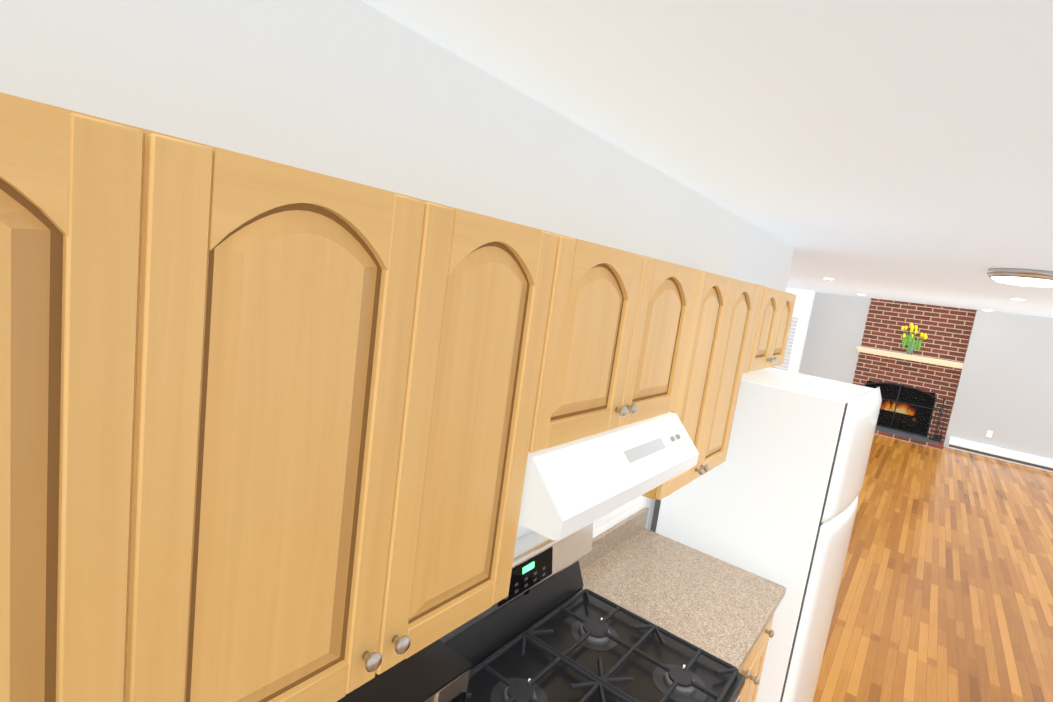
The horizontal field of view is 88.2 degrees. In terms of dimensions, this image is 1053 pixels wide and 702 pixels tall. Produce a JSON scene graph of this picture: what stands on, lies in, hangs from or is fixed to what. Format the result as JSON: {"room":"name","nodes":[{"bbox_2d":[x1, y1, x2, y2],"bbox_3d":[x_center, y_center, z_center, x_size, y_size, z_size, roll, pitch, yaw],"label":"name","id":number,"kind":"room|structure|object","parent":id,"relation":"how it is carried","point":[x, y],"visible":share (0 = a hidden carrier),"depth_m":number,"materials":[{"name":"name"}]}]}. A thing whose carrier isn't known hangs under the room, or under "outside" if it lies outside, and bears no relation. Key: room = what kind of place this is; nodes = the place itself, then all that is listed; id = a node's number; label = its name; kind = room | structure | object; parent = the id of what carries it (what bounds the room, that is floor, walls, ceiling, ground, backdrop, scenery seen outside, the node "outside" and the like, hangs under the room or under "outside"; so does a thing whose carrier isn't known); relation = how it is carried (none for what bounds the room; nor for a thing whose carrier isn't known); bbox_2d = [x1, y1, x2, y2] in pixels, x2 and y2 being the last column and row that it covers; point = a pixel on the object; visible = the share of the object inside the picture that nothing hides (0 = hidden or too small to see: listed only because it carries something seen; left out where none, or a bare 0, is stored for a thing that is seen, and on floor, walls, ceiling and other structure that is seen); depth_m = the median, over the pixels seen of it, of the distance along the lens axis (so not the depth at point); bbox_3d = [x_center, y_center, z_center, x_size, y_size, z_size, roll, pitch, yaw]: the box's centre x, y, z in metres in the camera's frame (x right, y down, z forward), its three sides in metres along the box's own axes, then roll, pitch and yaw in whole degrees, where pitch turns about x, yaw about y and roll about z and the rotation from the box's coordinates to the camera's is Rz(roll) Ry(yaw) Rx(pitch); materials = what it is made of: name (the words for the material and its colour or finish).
{"room":"kitchen","nodes":[
{"label":"kitchen","id":0,"kind":"room"},
{"bbox_2d":[0,0,793,538],"bbox_3d":[-0.115,0.538,1.698,0.127,2.450,6.000,14,10,36],"label":"wall","id":1,"kind":"structure","parent":0,"point":[358,92],"depth_m":1.02,"materials":[{"name":"grey paint"}]},
{"bbox_2d":[0,92,239,701],"bbox_3d":[-0.709,0.132,0.395,0.333,0.730,0.733,14,10,36],"label":"upper cabinet","id":2,"kind":"object","parent":1,"relation":"attached to","point":[116,237],"depth_m":0.51,"materials":[{"name":"brown wood"}]},
{"bbox_2d":[208,153,587,701],"bbox_3d":[-0.317,0.114,0.908,0.333,0.730,0.786,14,10,36],"label":"upper cabinet","id":3,"kind":"object","parent":1,"relation":"attached to","point":[272,430],"depth_m":0.76,"materials":[{"name":"brown wood"}]},
{"bbox_2d":[518,412,698,539],"bbox_3d":[0.129,0.256,1.463,0.428,0.155,0.738,14,10,36],"label":"range hood","id":4,"kind":"object","parent":1,"relation":"attached to","point":[571,487],"visible":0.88,"depth_m":1.22,"materials":[{"name":"white metal"}]},
{"bbox_2d":[556,242,707,445],"bbox_3d":[0.133,-0.057,1.448,0.333,0.422,0.742,14,10,36],"label":"upper cabinet","id":5,"kind":"object","parent":1,"relation":"attached to","point":[637,315],"depth_m":1.33,"materials":[{"name":"brown wood"}]},
{"bbox_2d":[642,272,763,499],"bbox_3d":[0.523,0.069,2.005,0.333,0.718,0.722,14,10,36],"label":"upper cabinet","id":6,"kind":"object","parent":1,"relation":"attached to","point":[729,307],"depth_m":1.93,"materials":[{"name":"brown wood"}]},
{"bbox_2d":[748,286,796,371],"bbox_3d":[1.006,-0.136,2.578,0.333,0.345,0.603,14,10,36],"label":"upper cabinet","id":7,"kind":"object","parent":1,"relation":"attached to","point":[777,306],"depth_m":2.44,"materials":[{"name":"brown wood"}]},
{"bbox_2d":[361,0,1052,317],"bbox_3d":[2.986,-0.728,4.628,6.200,0.060,14.690,14,10,36],"label":"ceiling","id":8,"kind":"structure","parent":0,"point":[898,150],"depth_m":1.24,"materials":[{"name":"white paint"}]},
{"bbox_2d":[987,268,1052,286],"bbox_3d":[3.223,-0.467,3.505,0.400,0.082,0.400,14,10,36],"label":"ceiling light","id":9,"kind":"object","parent":8,"relation":"attached to","point":[1028,277],"visible":1,"depth_m":3.40,"materials":[{"name":"silver metal"}]},
{"bbox_2d":[786,288,814,372],"bbox_3d":[4.927,-0.109,11.244,1.440,2.450,0.120,14,10,36],"label":"wall","id":10,"kind":"structure","parent":0,"point":[804,300],"depth_m":10.75,"materials":[{"name":"white paint"}]},
{"bbox_2d":[771,310,803,371],"bbox_3d":[5.041,0.142,11.053,0.740,2.020,0.056,14,10,36],"label":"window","id":11,"kind":"structure","parent":10,"relation":"in","point":[792,340],"depth_m":10.83,"materials":[{"name":"white"}]},
{"bbox_2d":[852,298,975,440],"bbox_3d":[7.233,0.330,10.335,1.586,2.450,0.530,14,10,36],"label":"brick fireplace","id":12,"kind":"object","parent":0,"point":[947,330],"depth_m":9.98,"materials":[{"name":"brick"}]},
{"bbox_2d":[856,346,963,368],"bbox_3d":[7.034,0.114,10.006,1.671,0.100,0.219,14,10,36],"label":"mantel shelf","id":13,"kind":"object","parent":12,"relation":"attached to","point":[953,364],"visible":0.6,"depth_m":9.91,"materials":[{"name":"beige wood"}]},
{"bbox_2d":[901,323,927,354],"bbox_3d":[7.079,-0.220,9.962,0.420,0.576,0.206,14,10,36],"label":"vase","id":14,"kind":"object","parent":13,"relation":"on","point":[910,342],"visible":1,"depth_m":9.94,"materials":[{"name":"clear glass"}]},
{"bbox_2d":[799,292,1052,472],"bbox_3d":[7.044,0.305,10.327,6.200,2.450,0.770,14,10,36],"label":"wall","id":15,"kind":"structure","parent":0,"point":[1004,392],"depth_m":9.22,"materials":[{"name":"grey paint"}]},
{"bbox_2d":[986,430,992,437],"bbox_3d":[7.873,1.409,9.242,0.072,0.116,0.008,14,10,36],"label":"electrical outlet","id":16,"kind":"object","parent":15,"relation":"attached to","point":[989,433],"visible":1,"depth_m":9.24,"materials":[{"name":"white plastic"}]},
{"bbox_2d":[948,436,1052,471],"bbox_3d":[8.203,1.783,8.961,1.990,0.190,0.075,14,10,36],"label":"baseboard heater","id":17,"kind":"object","parent":15,"relation":"attached to","point":[1034,461],"visible":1,"depth_m":9.10,"materials":[{"name":"white metal"}]},
{"bbox_2d":[813,434,1052,701],"bbox_3d":[2.652,1.736,4.971,6.200,0.060,14.690,14,10,36],"label":"floor","id":18,"kind":"structure","parent":0,"point":[945,592],"depth_m":4.37,"materials":[{"name":"brown wood"}]},
{"bbox_2d":[439,522,745,701],"bbox_3d":[0.135,1.234,1.527,0.728,1.197,0.772,14,10,36],"label":"stove","id":19,"kind":"object","parent":18,"relation":"on","point":[541,632],"visible":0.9,"depth_m":1.59,"materials":[{"name":"black metal"}]},
{"bbox_2d":[575,507,785,701],"bbox_3d":[0.536,1.297,2.143,0.652,1.013,0.690,14,10,36],"label":"base cabinet","id":20,"kind":"object","parent":18,"relation":"on","point":[720,609],"visible":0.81,"depth_m":2.06,"materials":[{"name":"beige stone"}]},
{"bbox_2d":[650,367,881,701],"bbox_3d":[1.105,0.952,2.661,0.743,1.700,0.740,14,10,39],"label":"fridge","id":21,"kind":"object","parent":18,"relation":"on","point":[773,497],"visible":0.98,"depth_m":2.25,"materials":[{"name":"white metal"}]},
{"bbox_2d":[874,426,943,449],"bbox_3d":[6.710,1.513,10.064,1.633,0.062,0.598,14,10,36],"label":"hearth","id":22,"kind":"object","parent":18,"relation":"on","point":[904,436],"visible":0.54,"depth_m":9.76,"materials":[{"name":"stone"}]},
{"bbox_2d":[864,382,936,437],"bbox_3d":[6.910,1.049,10.173,1.136,0.868,0.140,14,10,36],"label":"fire screen","id":23,"kind":"object","parent":22,"relation":"on","point":[907,409],"visible":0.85,"depth_m":10.11,"materials":[{"name":"grey metal"}]},
{"bbox_2d":[928,399,947,441],"bbox_3d":[7.411,1.229,9.746,0.190,0.766,0.180,14,10,36],"label":"fireplace tools","id":24,"kind":"object","parent":22,"relation":"on","point":[937,437],"visible":1,"depth_m":9.74,"materials":[{"name":"grey metal"}]},
{"bbox_3d":[-0.653,1.400,0.603,0.652,0.915,1.658,14,10,36],"label":"base cabinet","id":25,"kind":"object","parent":18,"relation":"on","visible":0},
{"bbox_2d":[337,639,472,701],"bbox_3d":[-0.428,0.756,0.970,0.318,0.308,0.583,14,10,36],"label":"microwave","id":26,"kind":"object","parent":25,"relation":"on","point":[438,670],"visible":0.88,"depth_m":1.04,"materials":[{"name":"black metal"}]}
]}

